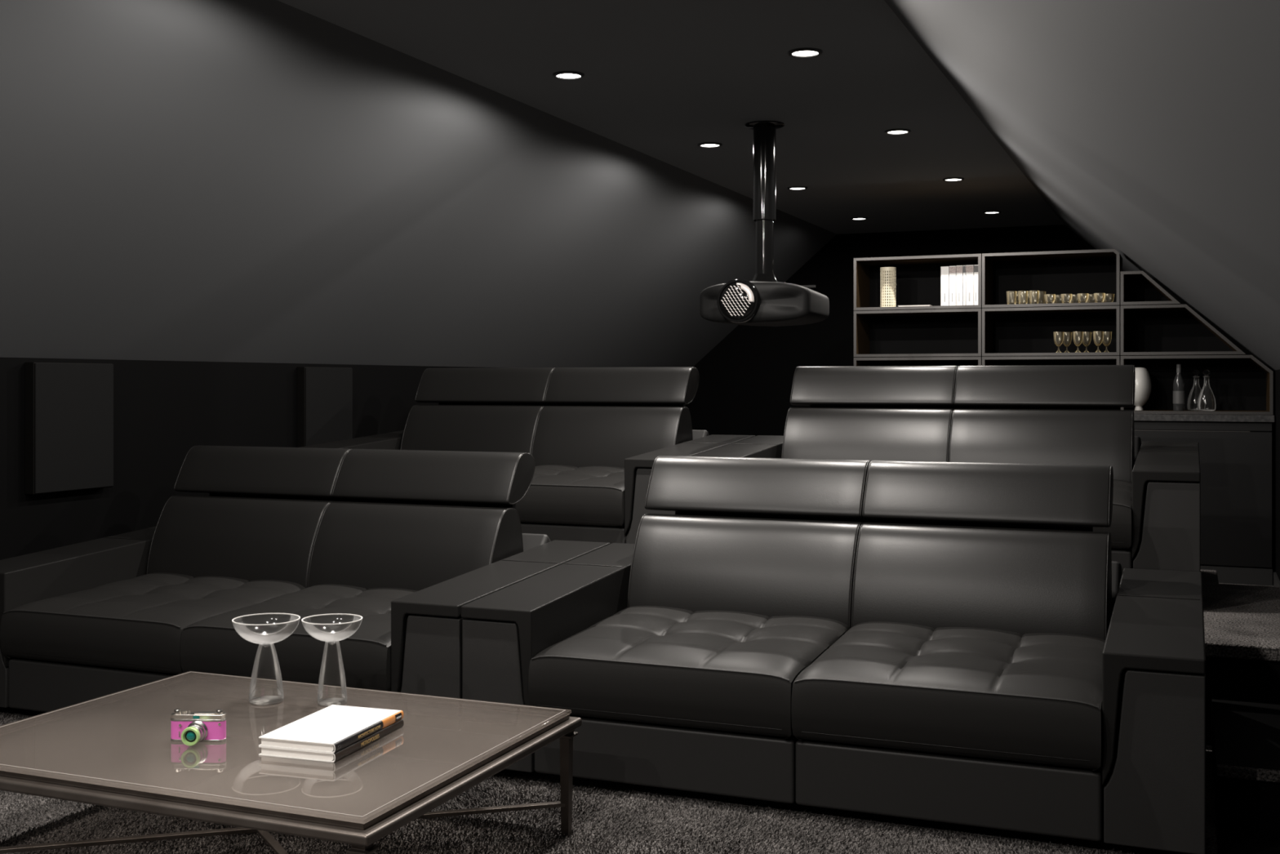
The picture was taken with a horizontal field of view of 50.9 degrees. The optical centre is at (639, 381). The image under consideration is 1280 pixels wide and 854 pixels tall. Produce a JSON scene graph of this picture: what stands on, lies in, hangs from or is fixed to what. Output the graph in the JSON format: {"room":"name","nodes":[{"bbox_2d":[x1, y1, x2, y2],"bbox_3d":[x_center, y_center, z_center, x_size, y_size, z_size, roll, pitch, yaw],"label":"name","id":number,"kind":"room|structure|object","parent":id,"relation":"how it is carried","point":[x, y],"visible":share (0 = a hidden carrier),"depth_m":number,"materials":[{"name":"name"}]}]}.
{"room":"home theater","nodes":[
{"label":"home theater","id":0,"kind":"room"},
{"bbox_2d":[0,357,688,559],"bbox_3d":[-2.487,0.575,7.016,0.120,1.650,15.700,0,0,22],"label":"wall","id":1,"kind":"structure","parent":0,"point":[162,410],"depth_m":6.89,"materials":[{"name":"black paint"}]},
{"bbox_2d":[24,362,113,494],"bbox_3d":[-2.674,0.210,6.317,0.063,0.600,0.485,0,0,22],"label":"speaker panel","id":2,"kind":"object","parent":1,"relation":"attached to","point":[68,406],"visible":1,"depth_m":6.26,"materials":[{"name":"black fabric"}]},
{"bbox_2d":[297,366,352,447],"bbox_3d":[-1.912,0.210,8.177,0.063,0.600,0.485,0,0,22],"label":"speaker panel","id":3,"kind":"object","parent":1,"relation":"attached to","point":[324,394],"visible":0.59,"depth_m":8.11,"materials":[{"name":"black fabric"}]},
{"bbox_2d":[0,0,836,367],"bbox_3d":[-1.691,-0.875,6.690,1.600,1.530,15.700,0,0,22],"label":"ceiling","id":4,"kind":"structure","parent":0,"point":[273,181],"depth_m":6.64,"materials":[{"name":"grey paint"}]},
{"bbox_2d":[0,579,1279,853],"bbox_3d":[0.086,1.454,5.962,6.040,0.133,15.900,0,0,22],"label":"floor","id":5,"kind":"structure","parent":0,"point":[609,817],"depth_m":4.18,"materials":[{"name":"grey carpet"}]},
{"bbox_2d":[0,671,582,853],"bbox_3d":[-1.111,1.207,3.924,1.532,0.386,1.182,0,0,22],"label":"coffee table","id":6,"kind":"object","parent":5,"relation":"on","point":[116,749],"visible":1,"depth_m":3.72,"materials":[{"name":"brown glass"}]},
{"bbox_2d":[170,708,226,746],"bbox_3d":[-1.251,0.971,3.778,0.158,0.087,0.097,0,0,2],"label":"camera","id":7,"kind":"object","parent":6,"relation":"on","point":[188,727],"visible":1,"depth_m":3.79,"materials":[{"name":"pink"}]},
{"bbox_2d":[231,613,300,705],"bbox_3d":[-1.186,0.883,4.268,0.210,0.264,0.210,0,0,22],"label":"coupe glass","id":8,"kind":"object","parent":6,"relation":"on","point":[266,639],"visible":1,"depth_m":4.26,"materials":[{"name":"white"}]},
{"bbox_2d":[231,613,300,644],"bbox_3d":[-1.186,0.791,4.268,0.208,0.078,0.208,0,0,22],"label":"bowl","id":9,"kind":"object","parent":8,"relation":"on","point":[240,628],"depth_m":4.22,"materials":[{"name":"clear glass"}]},
{"bbox_2d":[258,718,404,762],"bbox_3d":[-0.865,1.002,3.803,0.237,0.025,0.385,0,0,18],"label":"hardcover book","id":10,"kind":"object","parent":6,"relation":"on","point":[265,751],"visible":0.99,"depth_m":3.64,"materials":[{"name":"white paper"}]},
{"bbox_2d":[258,704,404,752],"bbox_3d":[-0.865,0.978,3.803,0.238,0.025,0.385,0,0,18],"label":"hardcover book","id":11,"kind":"object","parent":10,"relation":"on","point":[332,728],"visible":1,"depth_m":3.75,"materials":[{"name":"white paper"}]},
{"bbox_2d":[301,613,362,706],"bbox_3d":[-0.972,0.881,4.245,0.189,0.268,0.189,0,0,22],"label":"coupe glass","id":12,"kind":"object","parent":6,"relation":"on","point":[333,637],"visible":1,"depth_m":4.25,"materials":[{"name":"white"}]},
{"bbox_2d":[302,614,362,641],"bbox_3d":[-0.972,0.783,4.245,0.187,0.070,0.187,0,0,22],"label":"bowl","id":13,"kind":"object","parent":12,"relation":"on","point":[308,626],"depth_m":4.20,"materials":[{"name":"clear glass"}]},
{"bbox_2d":[0,444,609,711],"bbox_3d":[-1.511,0.856,5.849,2.430,1.089,1.410,0,0,22],"label":"sofa","id":14,"kind":"object","parent":5,"relation":"on","point":[399,540],"visible":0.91,"depth_m":5.78,"materials":[{"name":"grey leather"}]},
{"bbox_2d":[0,572,306,674],"bbox_3d":[-2.041,1.013,5.789,0.933,0.258,0.898,0,0,22],"label":"seat cushion","id":15,"kind":"object","parent":14,"relation":"on","point":[115,623],"depth_m":5.50,"materials":[{"name":"black leather"}]},
{"bbox_2d":[146,494,333,587],"bbox_3d":[-1.828,0.752,6.272,0.904,0.417,0.338,0,0,22],"label":"cushion","id":16,"kind":"object","parent":14,"relation":"on","point":[245,538],"depth_m":6.16,"materials":[{"name":"black leather"}]},
{"bbox_2d":[180,583,417,694],"bbox_3d":[-1.175,1.013,5.435,0.933,0.258,0.898,0,0,22],"label":"seat cushion","id":17,"kind":"object","parent":14,"relation":"on","point":[211,642],"depth_m":5.12,"materials":[{"name":"black leather"}]},
{"bbox_2d":[308,501,523,591],"bbox_3d":[-0.989,0.752,5.929,0.904,0.417,0.338,0,0,22],"label":"cushion","id":18,"kind":"object","parent":14,"relation":"on","point":[363,545],"depth_m":5.83,"materials":[{"name":"black leather"}]},
{"bbox_2d":[461,455,1205,853],"bbox_3d":[0.747,0.856,4.924,2.430,1.089,1.410,0,0,22],"label":"sofa","id":19,"kind":"object","parent":5,"relation":"on","point":[953,642],"visible":0.99,"depth_m":4.60,"materials":[{"name":"grey leather"}]},
{"bbox_2d":[528,605,849,738],"bbox_3d":[0.217,1.013,4.864,0.933,0.258,0.898,0,0,22],"label":"seat cushion","id":20,"kind":"object","parent":19,"relation":"on","point":[731,672],"depth_m":4.55,"materials":[{"name":"black leather"}]},
{"bbox_2d":[628,513,862,627],"bbox_3d":[0.430,0.752,5.347,0.904,0.417,0.338,0,0,22],"label":"cushion","id":21,"kind":"object","parent":19,"relation":"on","point":[768,566],"depth_m":5.24,"materials":[{"name":"black leather"}]},
{"bbox_2d":[791,621,1105,770],"bbox_3d":[1.083,1.013,4.510,0.933,0.258,0.898,0,0,22],"label":"seat cushion","id":22,"kind":"object","parent":19,"relation":"on","point":[997,694],"depth_m":4.19,"materials":[{"name":"black leather"}]},
{"bbox_2d":[852,522,1111,639],"bbox_3d":[1.269,0.752,5.004,0.904,0.417,0.338,0,0,22],"label":"cushion","id":23,"kind":"object","parent":19,"relation":"on","point":[1021,579],"depth_m":4.90,"materials":[{"name":"black leather"}]},
{"bbox_2d":[1133,420,1272,586],"bbox_3d":[3.978,0.839,9.639,0.985,1.122,0.504,0,0,22],"label":"base cabinet","id":24,"kind":"object","parent":5,"relation":"on","point":[1236,458],"visible":0.5,"depth_m":9.32,"materials":[{"name":"black paint"}]},
{"bbox_2d":[1133,413,1274,422],"bbox_3d":[3.075,0.252,10.001,2.952,0.047,0.560,0,0,22],"label":"countertop","id":25,"kind":"structure","parent":24,"relation":"on","point":[1143,417],"depth_m":9.35,"materials":[{"name":"stone"}]},
{"bbox_2d":[853,356,982,366],"bbox_3d":[2.180,0.019,10.389,0.960,0.413,0.480,0,0,22],"label":"shelf box","id":26,"kind":"object","parent":25,"relation":"on","point":[927,361],"visible":0.28,"depth_m":10.47,"materials":[{"name":"black wood"}]},
{"bbox_2d":[853,308,983,357],"bbox_3d":[2.180,-0.369,10.389,0.960,0.354,0.480,0,0,22],"label":"shelf box","id":27,"kind":"object","parent":26,"relation":"on","point":[955,332],"visible":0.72,"depth_m":10.56,"materials":[{"name":"black wood"}]},
{"bbox_2d":[853,253,982,311],"bbox_3d":[2.180,-0.752,10.389,0.960,0.402,0.480,0,0,22],"label":"shelf box","id":28,"kind":"object","parent":27,"relation":"on","point":[917,277],"visible":0.61,"depth_m":10.58,"materials":[{"name":"black wood"}]},
{"bbox_2d":[880,266,896,306],"bbox_3d":[1.916,-0.728,10.378,0.122,0.310,0.122,0,0,22],"label":"vase","id":29,"kind":"object","parent":28,"relation":"in","point":[887,274],"visible":0.95,"depth_m":10.33,"materials":[{"name":"yellow ceramic"}]},
{"bbox_2d":[897,305,933,306],"bbox_3d":[2.121,-0.579,10.332,0.245,0.012,0.170,0,0,22],"label":"booklet","id":30,"kind":"object","parent":28,"relation":"in","point":[898,305],"visible":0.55,"depth_m":10.27,"materials":[{"name":"white paper"}]},
{"bbox_2d":[940,266,949,306],"bbox_3d":[2.336,-0.722,10.227,0.062,0.298,0.201,0,0,22],"label":"book","id":31,"kind":"object","parent":28,"relation":"in","point":[944,270],"visible":0.73,"depth_m":10.13,"materials":[{"name":"white paper"}]},
{"bbox_2d":[949,266,956,305],"bbox_3d":[2.390,-0.723,10.205,0.052,0.300,0.201,0,0,22],"label":"book","id":32,"kind":"object","parent":28,"relation":"in","point":[953,269],"visible":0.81,"depth_m":10.11,"materials":[{"name":"white paper"}]},
{"bbox_2d":[956,265,963,305],"bbox_3d":[2.437,-0.724,10.186,0.048,0.302,0.201,0,0,22],"label":"book","id":33,"kind":"object","parent":28,"relation":"in","point":[959,268],"visible":0.73,"depth_m":10.09,"materials":[{"name":"white paper"}]},
{"bbox_2d":[963,265,965,305],"bbox_3d":[2.469,-0.724,10.172,0.020,0.302,0.201,0,0,22],"label":"book","id":34,"kind":"object","parent":28,"relation":"in","point":[964,266],"visible":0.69,"depth_m":10.08,"materials":[{"name":"white paper"}]},
{"bbox_2d":[965,264,973,305],"bbox_3d":[2.506,-0.725,10.157,0.058,0.303,0.201,0,0,22],"label":"book","id":35,"kind":"object","parent":28,"relation":"in","point":[969,268],"visible":0.79,"depth_m":10.06,"materials":[{"name":"white paper"}]},
{"bbox_2d":[973,264,977,305],"bbox_3d":[2.550,-0.725,10.139,0.034,0.303,0.201,0,0,22],"label":"book","id":36,"kind":"object","parent":28,"relation":"in","point":[975,266],"visible":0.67,"depth_m":10.05,"materials":[{"name":"white paper"}]},
{"bbox_2d":[982,355,1120,365],"bbox_3d":[3.075,0.019,10.022,0.964,0.413,0.480,0,0,22],"label":"shelf box","id":37,"kind":"object","parent":25,"relation":"on","point":[1045,360],"visible":0.3,"depth_m":10.10,"materials":[{"name":"black wood"}]},
{"bbox_2d":[982,305,1121,356],"bbox_3d":[3.075,-0.369,10.022,0.964,0.354,0.480,0,0,22],"label":"shelf box","id":38,"kind":"object","parent":37,"relation":"on","point":[1006,331],"visible":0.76,"depth_m":10.18,"materials":[{"name":"black wood"}]},
{"bbox_2d":[982,248,1122,308],"bbox_3d":[3.075,-0.752,10.022,0.964,0.402,0.480,0,0,22],"label":"shelf box","id":39,"kind":"object","parent":38,"relation":"on","point":[1058,273],"visible":0.77,"depth_m":10.17,"materials":[{"name":"black wood"}]},
{"bbox_2d":[1006,290,1016,304],"bbox_3d":[2.756,-0.623,9.969,0.074,0.099,0.074,0,0,22],"label":"tumbler","id":40,"kind":"object","parent":39,"relation":"in","point":[1007,292],"visible":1,"depth_m":9.96,"materials":[{"name":"clear glass"}]},
{"bbox_2d":[1015,291,1023,304],"bbox_3d":[2.832,-0.623,10.046,0.074,0.099,0.074,0,0,22],"label":"tumbler","id":41,"kind":"object","parent":39,"relation":"in","point":[1022,292],"visible":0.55,"depth_m":10.02,"materials":[{"name":"clear glass"}]},
{"bbox_2d":[1017,290,1028,304],"bbox_3d":[2.832,-0.623,9.938,0.074,0.099,0.074,0,0,22],"label":"tumbler","id":42,"kind":"object","parent":39,"relation":"in","point":[1019,291],"visible":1,"depth_m":9.92,"materials":[{"name":"clear glass"}]},
{"bbox_2d":[1027,291,1035,303],"bbox_3d":[2.906,-0.623,10.016,0.074,0.099,0.074,0,0,22],"label":"tumbler","id":43,"kind":"object","parent":39,"relation":"in","point":[1033,292],"visible":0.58,"depth_m":9.99,"materials":[{"name":"clear glass"}]},
{"bbox_2d":[1029,290,1039,303],"bbox_3d":[2.906,-0.623,9.908,0.074,0.099,0.074,0,0,22],"label":"tumbler","id":44,"kind":"object","parent":39,"relation":"in","point":[1030,291],"visible":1,"depth_m":9.89,"materials":[{"name":"clear glass"}]},
{"bbox_2d":[1035,291,1045,303],"bbox_3d":[2.977,-0.623,9.987,0.074,0.099,0.074,0,0,22],"label":"tumbler","id":45,"kind":"object","parent":39,"relation":"in","point":[1044,292],"visible":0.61,"depth_m":9.97,"materials":[{"name":"clear glass"}]},
{"bbox_2d":[1044,293,1055,303],"bbox_3d":[3.008,-0.608,9.866,0.081,0.069,0.081,0,0,22],"label":"glass","id":46,"kind":"object","parent":39,"relation":"in","point":[1046,295],"visible":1,"depth_m":9.85,"materials":[{"name":"clear glass"}]},
{"bbox_2d":[1054,294,1064,303],"bbox_3d":[3.101,-0.608,9.947,0.081,0.069,0.081,0,0,22],"label":"glass","id":47,"kind":"object","parent":39,"relation":"in","point":[1055,301],"visible":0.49,"depth_m":9.93,"materials":[{"name":"clear glass"}]},
{"bbox_2d":[1061,293,1072,302],"bbox_3d":[3.117,-0.608,9.822,0.081,0.069,0.081,0,0,22],"label":"glass","id":48,"kind":"object","parent":39,"relation":"in","point":[1062,295],"visible":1,"depth_m":9.81,"materials":[{"name":"clear glass"}]},
{"bbox_2d":[1077,293,1088,302],"bbox_3d":[3.222,-0.608,9.778,0.081,0.069,0.081,0,0,22],"label":"glass","id":49,"kind":"object","parent":39,"relation":"in","point":[1086,294],"visible":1,"depth_m":9.77,"materials":[{"name":"clear glass"}]},
{"bbox_2d":[1087,293,1097,302],"bbox_3d":[3.316,-0.608,9.859,0.081,0.069,0.081,0,0,22],"label":"glass","id":50,"kind":"object","parent":39,"relation":"in","point":[1088,300],"visible":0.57,"depth_m":9.84,"materials":[{"name":"clear glass"}]},
{"bbox_2d":[1093,293,1105,302],"bbox_3d":[3.328,-0.608,9.735,0.081,0.069,0.081,0,0,22],"label":"glass","id":51,"kind":"object","parent":39,"relation":"in","point":[1095,294],"visible":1,"depth_m":9.72,"materials":[{"name":"clear glass"}]},
{"bbox_2d":[1104,293,1114,302],"bbox_3d":[3.422,-0.608,9.815,0.081,0.069,0.081,0,0,22],"label":"glass","id":52,"kind":"object","parent":39,"relation":"in","point":[1113,295],"visible":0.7,"depth_m":9.80,"materials":[{"name":"clear glass"}]},
{"bbox_2d":[1053,331,1063,352],"bbox_3d":[3.068,-0.290,9.852,0.074,0.153,0.074,0,0,22],"label":"goblet","id":53,"kind":"object","parent":38,"relation":"in","point":[1054,332],"visible":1,"depth_m":9.84,"materials":[{"name":"clear glass"}]},
{"bbox_2d":[1053,331,1063,346],"bbox_3d":[3.068,-0.314,9.852,0.074,0.107,0.074,0,0,22],"label":"bowl","id":54,"kind":"object","parent":53,"relation":"on","point":[1062,332],"depth_m":9.84,"materials":[{"name":"clear glass"}]},
{"bbox_2d":[1062,332,1071,352],"bbox_3d":[3.152,-0.290,9.926,0.074,0.153,0.074,0,0,22],"label":"goblet","id":55,"kind":"object","parent":38,"relation":"in","point":[1070,333],"visible":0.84,"depth_m":9.91,"materials":[{"name":"clear glass"}]},
{"bbox_2d":[1072,331,1083,352],"bbox_3d":[3.192,-0.290,9.801,0.074,0.153,0.074,0,0,22],"label":"goblet","id":56,"kind":"object","parent":38,"relation":"in","point":[1073,332],"visible":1,"depth_m":9.79,"materials":[{"name":"clear glass"}]},
{"bbox_2d":[1072,331,1083,346],"bbox_3d":[3.192,-0.314,9.801,0.074,0.107,0.074,0,0,22],"label":"bowl","id":57,"kind":"object","parent":56,"relation":"on","point":[1073,332],"depth_m":9.79,"materials":[{"name":"clear glass"}]},
{"bbox_2d":[1082,331,1091,352],"bbox_3d":[3.279,-0.290,9.874,0.074,0.153,0.074,0,0,22],"label":"goblet","id":58,"kind":"object","parent":38,"relation":"in","point":[1090,332],"visible":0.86,"depth_m":9.86,"materials":[{"name":"clear glass"}]},
{"bbox_2d":[1082,331,1091,346],"bbox_3d":[3.279,-0.314,9.874,0.074,0.107,0.074,0,0,22],"label":"bowl","id":59,"kind":"object","parent":58,"relation":"on","point":[1090,333],"depth_m":9.86,"materials":[{"name":"clear glass"}]},
{"bbox_2d":[1093,331,1103,352],"bbox_3d":[3.322,-0.290,9.748,0.074,0.153,0.074,0,0,22],"label":"goblet","id":60,"kind":"object","parent":38,"relation":"in","point":[1094,332],"visible":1,"depth_m":9.74,"materials":[{"name":"clear glass"}]},
{"bbox_2d":[1093,331,1103,346],"bbox_3d":[3.322,-0.314,9.748,0.074,0.107,0.074,0,0,22],"label":"bowl","id":61,"kind":"object","parent":60,"relation":"on","point":[1094,332],"depth_m":9.74,"materials":[{"name":"clear glass"}]},
{"bbox_2d":[1102,331,1111,352],"bbox_3d":[3.408,-0.290,9.821,0.074,0.153,0.074,0,0,22],"label":"goblet","id":62,"kind":"object","parent":38,"relation":"in","point":[1110,332],"visible":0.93,"depth_m":9.81,"materials":[{"name":"clear glass"}]},
{"bbox_2d":[1102,331,1111,346],"bbox_3d":[3.408,-0.314,9.821,0.074,0.107,0.074,0,0,22],"label":"bowl","id":63,"kind":"object","parent":62,"relation":"on","point":[1110,332],"depth_m":9.81,"materials":[{"name":"clear glass"}]},
{"bbox_2d":[1120,355,1273,414],"bbox_3d":[3.985,0.019,9.650,0.989,0.413,0.480,0,0,22],"label":"shelf box","id":64,"kind":"object","parent":25,"relation":"on","point":[1240,384],"visible":0.82,"depth_m":9.77,"materials":[{"name":"black wood"}]},
{"bbox_2d":[1133,367,1151,410],"bbox_3d":[3.606,0.050,9.718,0.171,0.308,0.300,0,0,22],"label":"round vase","id":65,"kind":"object","parent":64,"relation":"in","point":[1143,380],"visible":0.75,"depth_m":9.61,"materials":[{"name":"white ceramic"}]},
{"bbox_2d":[1173,364,1184,410],"bbox_3d":[3.843,0.039,9.589,0.078,0.330,0.078,0,0,22],"label":"wine bottle","id":66,"kind":"object","parent":64,"relation":"in","point":[1178,383],"visible":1,"depth_m":9.56,"materials":[{"name":"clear glass"}]},
{"bbox_2d":[1120,304,1245,355],"bbox_3d":[3.906,-0.369,9.682,0.819,0.354,0.480,0,0,22],"label":"shelf box","id":67,"kind":"object","parent":64,"relation":"on","point":[1157,330],"visible":0.94,"depth_m":9.89,"materials":[{"name":"black wood"}]},
{"bbox_2d":[1120,271,1180,305],"bbox_3d":[3.712,-0.670,9.761,0.400,0.239,0.480,0,0,22],"label":"shelf box","id":68,"kind":"object","parent":67,"relation":"on","point":[1137,287],"visible":0.78,"depth_m":9.94,"materials":[{"name":"grey wood"}]},
{"bbox_2d":[1186,369,1205,410],"bbox_3d":[4.003,0.059,9.675,0.122,0.291,0.122,0,0,22],"label":"decanter","id":69,"kind":"object","parent":64,"relation":"in","point":[1195,372],"visible":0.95,"depth_m":9.66,"materials":[{"name":"clear glass"}]},
{"bbox_2d":[1197,369,1215,410],"bbox_3d":[4.016,0.059,9.529,0.122,0.291,0.122,0,0,22],"label":"decanter","id":70,"kind":"object","parent":64,"relation":"in","point":[1206,372],"visible":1,"depth_m":9.52,"materials":[{"name":"clear glass"}]},
{"bbox_2d":[1205,656,1279,745],"bbox_3d":[0.518,1.228,7.017,5.440,0.345,2.120,0,0,22],"label":"platform base","id":71,"kind":"object","parent":5,"relation":"on","point":[1254,679],"visible":0.07,"depth_m":5.15,"materials":[{"name":"black laminate"}]},
{"bbox_2d":[1200,568,1279,661],"bbox_3d":[0.518,1.028,7.017,5.440,0.055,2.180,0,0,22],"label":"platform","id":72,"kind":"object","parent":71,"relation":"on","point":[1242,621],"visible":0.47,"depth_m":5.65,"materials":[{"name":"grey carpet"}]},
{"bbox_2d":[300,366,755,543],"bbox_3d":[-0.689,0.456,7.857,2.430,1.089,1.410,0,0,22],"label":"sofa","id":73,"kind":"object","parent":72,"relation":"on","point":[594,437],"visible":0.53,"depth_m":7.92,"materials":[{"name":"grey leather"}]},
{"bbox_2d":[400,404,542,453],"bbox_3d":[-1.005,0.352,8.280,0.904,0.417,0.338,0,0,22],"label":"cushion","id":74,"kind":"object","parent":73,"relation":"on","point":[458,428],"depth_m":8.18,"materials":[{"name":"black leather"}]},
{"bbox_2d":[515,464,624,526],"bbox_3d":[-0.353,0.613,7.443,0.933,0.258,0.898,0,0,22],"label":"seat cushion","id":75,"kind":"object","parent":73,"relation":"on","point":[557,495],"depth_m":7.01,"materials":[{"name":"black leather"}]},
{"bbox_2d":[532,405,692,467],"bbox_3d":[-0.166,0.352,7.937,0.904,0.417,0.338,0,0,22],"label":"cushion","id":76,"kind":"object","parent":73,"relation":"on","point":[568,436],"depth_m":7.84,"materials":[{"name":"black leather"}]},
{"bbox_2d":[691,364,1200,572],"bbox_3d":[1.569,0.456,6.932,2.430,1.089,1.410,0,0,22],"label":"sofa","id":77,"kind":"object","parent":72,"relation":"on","point":[1046,414],"visible":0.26,"depth_m":7.04,"materials":[{"name":"grey leather"}]},
{"bbox_2d":[782,407,953,462],"bbox_3d":[1.253,0.352,7.356,0.904,0.417,0.338,0,0,22],"label":"cushion","id":78,"kind":"object","parent":77,"relation":"on","point":[861,433],"depth_m":7.26,"materials":[{"name":"black leather"}]},
{"bbox_2d":[949,408,1134,481],"bbox_3d":[2.092,0.352,7.012,0.904,0.417,0.338,0,0,22],"label":"cushion","id":79,"kind":"object","parent":77,"relation":"on","point":[1081,437],"depth_m":6.91,"materials":[{"name":"black leather"}]},
{"bbox_2d":[1093,479,1132,549],"bbox_3d":[1.905,0.613,6.518,0.933,0.258,0.898,0,0,22],"label":"seat cushion","id":80,"kind":"object","parent":77,"relation":"on","point":[1120,530],"depth_m":5.96,"materials":[{"name":"black leather"}]},
{"bbox_2d":[1211,695,1279,832],"bbox_3d":[2.223,1.305,4.617,0.465,0.190,1.030,0,0,22],"label":"step base","id":81,"kind":"structure","parent":5,"relation":"on","point":[1246,732],"depth_m":4.36,"materials":[{"name":"black laminate"}]},
{"bbox_2d":[1216,764,1279,782],"bbox_3d":[2.023,1.218,4.129,0.465,0.035,0.025,0,0,22],"label":"step nosing","id":82,"kind":"structure","parent":81,"relation":"attached to","point":[1223,771],"depth_m":4.17,"materials":[{"name":"grey carpet"}]},
{"bbox_2d":[277,0,1063,234],"bbox_3d":[0.064,-1.550,5.971,2.193,0.120,15.700,0,0,22],"label":"ceiling","id":83,"kind":"structure","parent":0,"point":[662,79],"depth_m":6.83,"materials":[{"name":"black paint"}]},
{"bbox_2d":[552,71,584,79],"bbox_3d":[-0.346,-1.486,6.517,0.156,0.012,0.156,0,0,22],"label":"recessed light","id":84,"kind":"object","parent":83,"relation":"in","point":[563,75],"visible":1,"depth_m":6.51,"materials":[{"name":"white"}]},
{"bbox_2d":[697,142,722,147],"bbox_3d":[0.439,-1.486,8.433,0.156,0.012,0.156,0,0,22],"label":"recessed light","id":85,"kind":"object","parent":83,"relation":"in","point":[706,144],"visible":1,"depth_m":8.42,"materials":[{"name":"white"}]},
{"bbox_2d":[699,120,829,326],"bbox_3d":[0.709,-0.907,7.746,0.650,1.165,0.718,0,0,22],"label":"ceiling projector","id":86,"kind":"object","parent":83,"relation":"hanging from","point":[762,301],"visible":1,"depth_m":7.63,"materials":[{"name":"black plastic"}]},
{"bbox_2d":[787,186,807,190],"bbox_3d":[1.208,-1.486,10.311,0.156,0.012,0.156,0,0,22],"label":"recessed light","id":87,"kind":"object","parent":83,"relation":"in","point":[793,188],"visible":1,"depth_m":10.30,"materials":[{"name":"white"}]},
{"bbox_2d":[787,47,822,57],"bbox_3d":[0.746,-1.486,6.070,0.156,0.012,0.156,0,0,22],"label":"recessed light","id":88,"kind":"object","parent":83,"relation":"in","point":[805,52],"visible":1,"depth_m":6.06,"materials":[{"name":"white"}]},
{"bbox_2d":[850,217,867,220],"bbox_3d":[1.992,-1.486,12.227,0.156,0.012,0.156,0,0,22],"label":"recessed light","id":89,"kind":"object","parent":83,"relation":"in","point":[852,218],"visible":1,"depth_m":12.19,"materials":[{"name":"white"}]},
{"bbox_2d":[884,128,911,134],"bbox_3d":[1.530,-1.486,7.986,0.156,0.012,0.156,0,0,22],"label":"recessed light","id":90,"kind":"object","parent":83,"relation":"in","point":[891,131],"visible":1,"depth_m":7.98,"materials":[{"name":"white"}]},
{"bbox_2d":[942,177,964,182],"bbox_3d":[2.300,-1.486,9.864,0.156,0.012,0.156,0,0,22],"label":"recessed light","id":91,"kind":"object","parent":83,"relation":"in","point":[950,179],"visible":1,"depth_m":9.85,"materials":[{"name":"white"}]},
{"bbox_2d":[982,210,1000,213],"bbox_3d":[3.084,-1.486,11.780,0.156,0.012,0.156,0,0,22],"label":"recessed light","id":92,"kind":"object","parent":83,"relation":"in","point":[988,211],"visible":1,"depth_m":11.75,"materials":[{"name":"white"}]},
{"bbox_2d":[688,224,1123,435],"bbox_3d":[3.046,-0.095,13.190,5.440,2.990,0.120,0,0,22],"label":"wall","id":93,"kind":"structure","parent":0,"point":[744,387],"depth_m":13.66,"materials":[{"name":"black paint"}]},
{"bbox_2d":[884,0,1279,370],"bbox_3d":[1.841,-0.861,5.244,1.647,1.558,15.700,0,0,22],"label":"ceiling","id":94,"kind":"structure","parent":0,"point":[1150,129],"depth_m":3.75,"materials":[{"name":"grey paint"}]},
{"bbox_2d":[1272,369,1279,580],"bbox_3d":[2.659,0.589,4.909,0.120,1.622,15.700,0,0,22],"label":"wall","id":95,"kind":"structure","parent":0,"point":[1276,424],"depth_m":9.15,"materials":[{"name":"black paint"}]},
{"bbox_2d":[1273,572,1279,586],"bbox_3d":[3.894,1.350,8.104,0.015,0.100,2.350,0,0,22],"label":"baseboard","id":96,"kind":"structure","parent":95,"relation":"attached to","point":[1276,580],"depth_m":8.98,"materials":[{"name":"grey"}]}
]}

